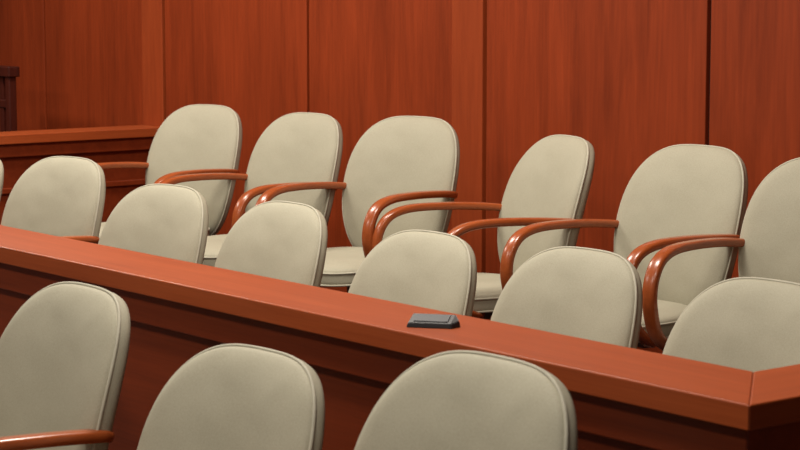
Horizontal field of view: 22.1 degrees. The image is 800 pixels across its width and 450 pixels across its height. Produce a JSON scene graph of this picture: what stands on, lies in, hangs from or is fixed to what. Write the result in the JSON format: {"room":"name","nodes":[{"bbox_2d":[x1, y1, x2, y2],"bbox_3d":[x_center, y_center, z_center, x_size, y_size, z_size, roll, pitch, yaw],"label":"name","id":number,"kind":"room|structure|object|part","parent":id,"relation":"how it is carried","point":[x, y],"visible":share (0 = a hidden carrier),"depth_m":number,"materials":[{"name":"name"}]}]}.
{"room":"courtroom","nodes":[
{"label":"courtroom","id":0,"kind":"room"},
{"bbox_2d":[0,0,799,353],"bbox_3d":[0.681,-0.966,7.160,0.124,3.400,17.500,-5,8,-38],"label":"wall","id":1,"kind":"structure","parent":0,"point":[634,80],"depth_m":7.69,"materials":[{"name":"brown wood"}]},
{"bbox_3d":[-2.643,0.997,4.750,8.550,0.260,17.500,-5,8,-38],"label":"floor","id":2,"kind":"structure","parent":0,"visible":0},
{"bbox_2d":[0,160,3,199],"bbox_3d":[-1.784,0.229,7.458,0.669,0.957,0.556,-6,9,-41],"label":"chair","id":3,"kind":"object","parent":2,"relation":"on","point":[1,163],"visible":1,"depth_m":7.44,"materials":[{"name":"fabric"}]},
{"bbox_2d":[0,65,19,131],"bbox_3d":[-2.178,-0.169,9.866,0.520,1.190,0.540,-5,8,-38],"label":"stand","id":4,"kind":"object","parent":2,"relation":"on","point":[8,74],"visible":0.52,"depth_m":9.77,"materials":[{"name":"brown wood"}]},
{"bbox_3d":[-1.998,-0.597,9.959,0.030,0.040,0.440,-5,8,-38],"label":"rail","id":5,"kind":"part","parent":4,"relation":"part of","materials":[{"name":"brown wood"}]},
{"bbox_3d":[-1.998,-0.751,9.941,0.060,0.050,0.540,-5,8,-38],"label":"rail","id":6,"kind":"part","parent":4,"relation":"part of","materials":[{"name":"brown wood"}]},
{"bbox_3d":[-1.855,-0.149,9.829,0.040,1.160,0.044,-5,8,-38],"label":"post","id":7,"kind":"part","parent":4,"relation":"part of","materials":[{"name":"brown wood"}]},
{"bbox_2d":[1,156,105,243],"bbox_3d":[-1.329,0.281,6.882,0.556,0.987,0.669,6,9,41],"label":"chair","id":8,"kind":"object","parent":2,"relation":"on","point":[61,196],"visible":0.27,"depth_m":6.99,"materials":[{"name":"fabric"}]},
{"bbox_3d":[-1.186,0.199,6.705,0.122,0.324,0.527,6,9,41],"label":"armrest","id":9,"kind":"part","parent":8,"relation":"part of","materials":[{"name":"brown wood"}]},
{"bbox_2d":[0,281,130,449],"bbox_3d":[-0.878,0.622,4.071,0.669,0.962,0.556,-5,8,-37],"label":"chair","id":10,"kind":"object","parent":2,"relation":"on","point":[64,352],"visible":1,"depth_m":4.11,"materials":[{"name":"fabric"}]},
{"bbox_3d":[-0.770,0.554,3.872,0.527,0.324,0.122,-5,8,-37],"label":"armrest","id":11,"kind":"part","parent":10,"relation":"part of","materials":[{"name":"brown wood"}]},
{"bbox_2d":[98,184,208,263],"bbox_3d":[-0.938,0.362,6.393,0.556,0.939,0.669,6,9,43],"label":"chair","id":12,"kind":"object","parent":2,"relation":"on","point":[163,220],"visible":0.18,"depth_m":6.50,"materials":[{"name":"fabric"}]},
{"bbox_2d":[97,104,241,237],"bbox_3d":[-0.969,-0.006,8.226,0.556,0.927,0.669,5,9,38],"label":"chair","id":13,"kind":"object","parent":2,"relation":"on","point":[196,138],"visible":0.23,"depth_m":8.32,"materials":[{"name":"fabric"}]},
{"bbox_3d":[-1.156,-0.091,8.330,0.122,0.324,0.527,5,9,38],"label":"armrest","id":14,"kind":"part","parent":13,"relation":"part of","materials":[{"name":"brown wood"}]},
{"bbox_3d":[-1.023,0.033,8.164,0.460,0.083,0.498,5,9,38],"label":"seat","id":15,"kind":"part","parent":13,"relation":"part of","materials":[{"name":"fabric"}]},
{"bbox_3d":[-0.820,-0.220,8.389,0.496,0.541,0.191,5,9,38],"label":"backrest","id":16,"kind":"part","parent":13,"relation":"part of","materials":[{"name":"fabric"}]},
{"bbox_3d":[-0.818,-0.060,8.060,0.122,0.324,0.527,5,9,38],"label":"armrest","id":17,"kind":"part","parent":13,"relation":"part of","materials":[{"name":"brown wood"}]},
{"bbox_2d":[137,344,324,449],"bbox_3d":[-0.473,0.702,3.564,0.669,0.919,0.556,-6,9,-41],"label":"chair","id":18,"kind":"object","parent":2,"relation":"on","point":[225,396],"visible":1,"depth_m":3.68,"materials":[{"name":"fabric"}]},
{"bbox_2d":[159,112,342,266],"bbox_3d":[-0.556,0.054,7.707,0.669,0.927,0.556,-6,9,-44],"label":"chair","id":19,"kind":"object","parent":2,"relation":"on","point":[298,147],"visible":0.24,"depth_m":7.78,"materials":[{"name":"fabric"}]},
{"bbox_3d":[-0.728,-0.033,7.832,0.527,0.324,0.122,-6,9,-44],"label":"armrest","id":20,"kind":"part","parent":19,"relation":"part of","materials":[{"name":"brown wood"}]},
{"bbox_3d":[-0.617,0.093,7.651,0.498,0.083,0.460,-6,9,-44],"label":"seat","id":21,"kind":"part","parent":19,"relation":"part of","materials":[{"name":"fabric"}]},
{"bbox_3d":[-0.425,0.003,7.524,0.527,0.324,0.122,-6,9,-44],"label":"armrest","id":22,"kind":"part","parent":19,"relation":"part of","materials":[{"name":"brown wood"}]},
{"bbox_3d":[-0.385,-0.157,7.850,0.191,0.541,0.496,-6,9,-44],"label":"backrest","id":23,"kind":"part","parent":19,"relation":"part of","materials":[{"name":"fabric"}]},
{"bbox_2d":[214,201,327,286],"bbox_3d":[-0.552,0.420,5.908,0.669,0.937,0.556,-5,9,-39],"label":"chair","id":24,"kind":"object","parent":2,"relation":"on","point":[282,240],"visible":0.11,"depth_m":5.99,"materials":[{"name":"fabric"}]},
{"bbox_2d":[255,116,459,292],"bbox_3d":[-0.125,0.108,7.162,0.556,0.947,0.669,5,9,38],"label":"chair","id":25,"kind":"object","parent":2,"relation":"on","point":[398,161],"visible":0.43,"depth_m":7.25,"materials":[{"name":"fabric"}]},
{"bbox_3d":[-0.312,0.013,7.264,0.122,0.324,0.527,5,9,38],"label":"armrest","id":26,"kind":"part","parent":25,"relation":"part of","materials":[{"name":"brown wood"}]},
{"bbox_3d":[-0.178,0.137,7.098,0.460,0.083,0.498,5,9,38],"label":"seat","id":27,"kind":"part","parent":25,"relation":"part of","materials":[{"name":"fabric"}]},
{"bbox_3d":[0.025,-0.116,7.323,0.496,0.541,0.191,5,9,38],"label":"backrest","id":28,"kind":"part","parent":25,"relation":"part of","materials":[{"name":"fabric"}]},
{"bbox_3d":[0.026,0.044,6.995,0.122,0.324,0.527,5,9,38],"label":"armrest","id":29,"kind":"part","parent":25,"relation":"part of","materials":[{"name":"brown wood"}]},
{"bbox_2d":[0,125,799,449],"bbox_3d":[-0.330,0.368,6.385,2.604,0.930,6.100,-5,8,-38],"label":"railing","id":30,"kind":"object","parent":2,"relation":"on","point":[357,346],"visible":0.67,"depth_m":4.09,"materials":[{"name":"brown wood"}]},
{"bbox_3d":[-2.090,-0.122,8.709,2.439,0.025,0.135,-5,8,-38],"label":"moulding","id":31,"kind":"part","parent":30,"relation":"part of","materials":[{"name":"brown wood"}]},
{"bbox_3d":[-2.093,0.143,8.744,2.439,0.830,0.115,-5,8,-38],"label":"panel","id":32,"kind":"part","parent":30,"relation":"part of","materials":[{"name":"brown wood"}]},
{"bbox_3d":[-1.270,0.510,5.660,0.115,0.815,6.020,-5,8,-38],"label":"panel","id":33,"kind":"part","parent":30,"relation":"part of","materials":[{"name":"brown wood"}]},
{"bbox_2d":[406,313,459,328],"bbox_3d":[0.066,0.182,3.881,0.099,0.020,0.052,2,7,14],"label":"microphone","id":34,"kind":"object","parent":30,"relation":"on","point":[418,320],"visible":1,"depth_m":3.87,"materials":[{"name":"black plastic"}]},
{"bbox_2d":[413,314,450,322],"bbox_3d":[0.061,0.177,3.882,0.066,0.002,0.034,2,20,14],"label":"grille","id":35,"kind":"object","parent":34,"relation":"attached to","point":[419,317],"depth_m":3.88,"materials":[{"name":"grey metal"}]},
{"bbox_2d":[348,230,476,316],"bbox_3d":[-0.143,0.493,5.393,0.669,0.912,0.556,-5,9,-39],"label":"chair","id":36,"kind":"object","parent":2,"relation":"on","point":[435,270],"visible":0.17,"depth_m":5.48,"materials":[{"name":"fabric"}]},
{"bbox_2d":[354,350,577,449],"bbox_3d":[-0.082,0.721,3.066,0.669,0.997,0.556,-5,8,-38],"label":"chair","id":37,"kind":"object","parent":2,"relation":"on","point":[456,399],"visible":1,"depth_m":3.18,"materials":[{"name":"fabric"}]},
{"bbox_2d":[372,134,594,319],"bbox_3d":[0.280,0.179,6.652,0.669,0.923,0.556,-3,7,-24],"label":"chair","id":38,"kind":"object","parent":2,"relation":"on","point":[552,180],"visible":0.35,"depth_m":6.67,"materials":[{"name":"fabric"}]},
{"bbox_3d":[0.165,0.088,6.828,0.527,0.324,0.122,-3,7,-24],"label":"armrest","id":39,"kind":"part","parent":38,"relation":"part of","materials":[{"name":"brown wood"}]},
{"bbox_3d":[0.203,0.217,6.621,0.498,0.083,0.460,-3,7,-24],"label":"seat","id":40,"kind":"part","parent":38,"relation":"part of","materials":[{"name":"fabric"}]},
{"bbox_3d":[0.343,0.133,6.436,0.527,0.324,0.122,-3,7,-24],"label":"armrest","id":41,"kind":"part","parent":38,"relation":"part of","materials":[{"name":"brown wood"}]},
{"bbox_3d":[0.498,-0.022,6.728,0.191,0.541,0.496,-3,7,-24],"label":"backrest","id":42,"kind":"part","parent":38,"relation":"part of","materials":[{"name":"fabric"}]},
{"bbox_2d":[490,246,642,348],"bbox_3d":[0.235,0.540,4.917,0.669,0.927,0.556,-5,9,-39],"label":"chair","id":43,"kind":"object","parent":2,"relation":"on","point":[579,292],"visible":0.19,"depth_m":5.01,"materials":[{"name":"fabric"}]},
{"bbox_2d":[500,144,747,347],"bbox_3d":[0.693,0.238,6.134,0.669,0.927,0.556,-5,9,-39],"label":"chair","id":44,"kind":"object","parent":2,"relation":"on","point":[681,192],"visible":0.45,"depth_m":6.19,"materials":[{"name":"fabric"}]},
{"bbox_3d":[0.533,0.148,6.274,0.527,0.324,0.122,-5,9,-39],"label":"armrest","id":45,"kind":"part","parent":44,"relation":"part of","materials":[{"name":"brown wood"}]},
{"bbox_3d":[0.627,0.276,6.085,0.498,0.083,0.460,-5,9,-39],"label":"seat","id":46,"kind":"part","parent":44,"relation":"part of","materials":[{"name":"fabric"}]},
{"bbox_3d":[0.878,0.028,6.262,0.191,0.541,0.496,-5,9,-39],"label":"backrest","id":47,"kind":"part","parent":44,"relation":"part of","materials":[{"name":"fabric"}]},
{"bbox_3d":[0.807,0.187,5.941,0.527,0.324,0.122,-5,9,-39],"label":"armrest","id":48,"kind":"part","parent":44,"relation":"part of","materials":[{"name":"brown wood"}]},
{"bbox_2d":[642,157,799,350],"bbox_3d":[1.055,0.291,5.677,0.556,0.927,0.669,6,9,40],"label":"chair","id":49,"kind":"object","parent":2,"relation":"on","point":[768,243],"visible":0.33,"depth_m":5.87,"materials":[{"name":"fabric"}]},
{"bbox_3d":[0.872,0.205,5.787,0.122,0.324,0.527,6,9,40],"label":"armrest","id":50,"kind":"part","parent":49,"relation":"part of","materials":[{"name":"brown wood"}]},
{"bbox_3d":[1.211,0.078,5.834,0.496,0.541,0.191,6,9,40],"label":"backrest","id":51,"kind":"part","parent":49,"relation":"part of","materials":[{"name":"fabric"}]},
{"bbox_2d":[663,277,799,372],"bbox_3d":[0.608,0.600,4.448,0.669,0.917,0.556,-5,9,-39],"label":"chair","id":52,"kind":"object","parent":2,"relation":"on","point":[752,324],"visible":0.29,"depth_m":4.59,"materials":[{"name":"fabric"}]}
]}

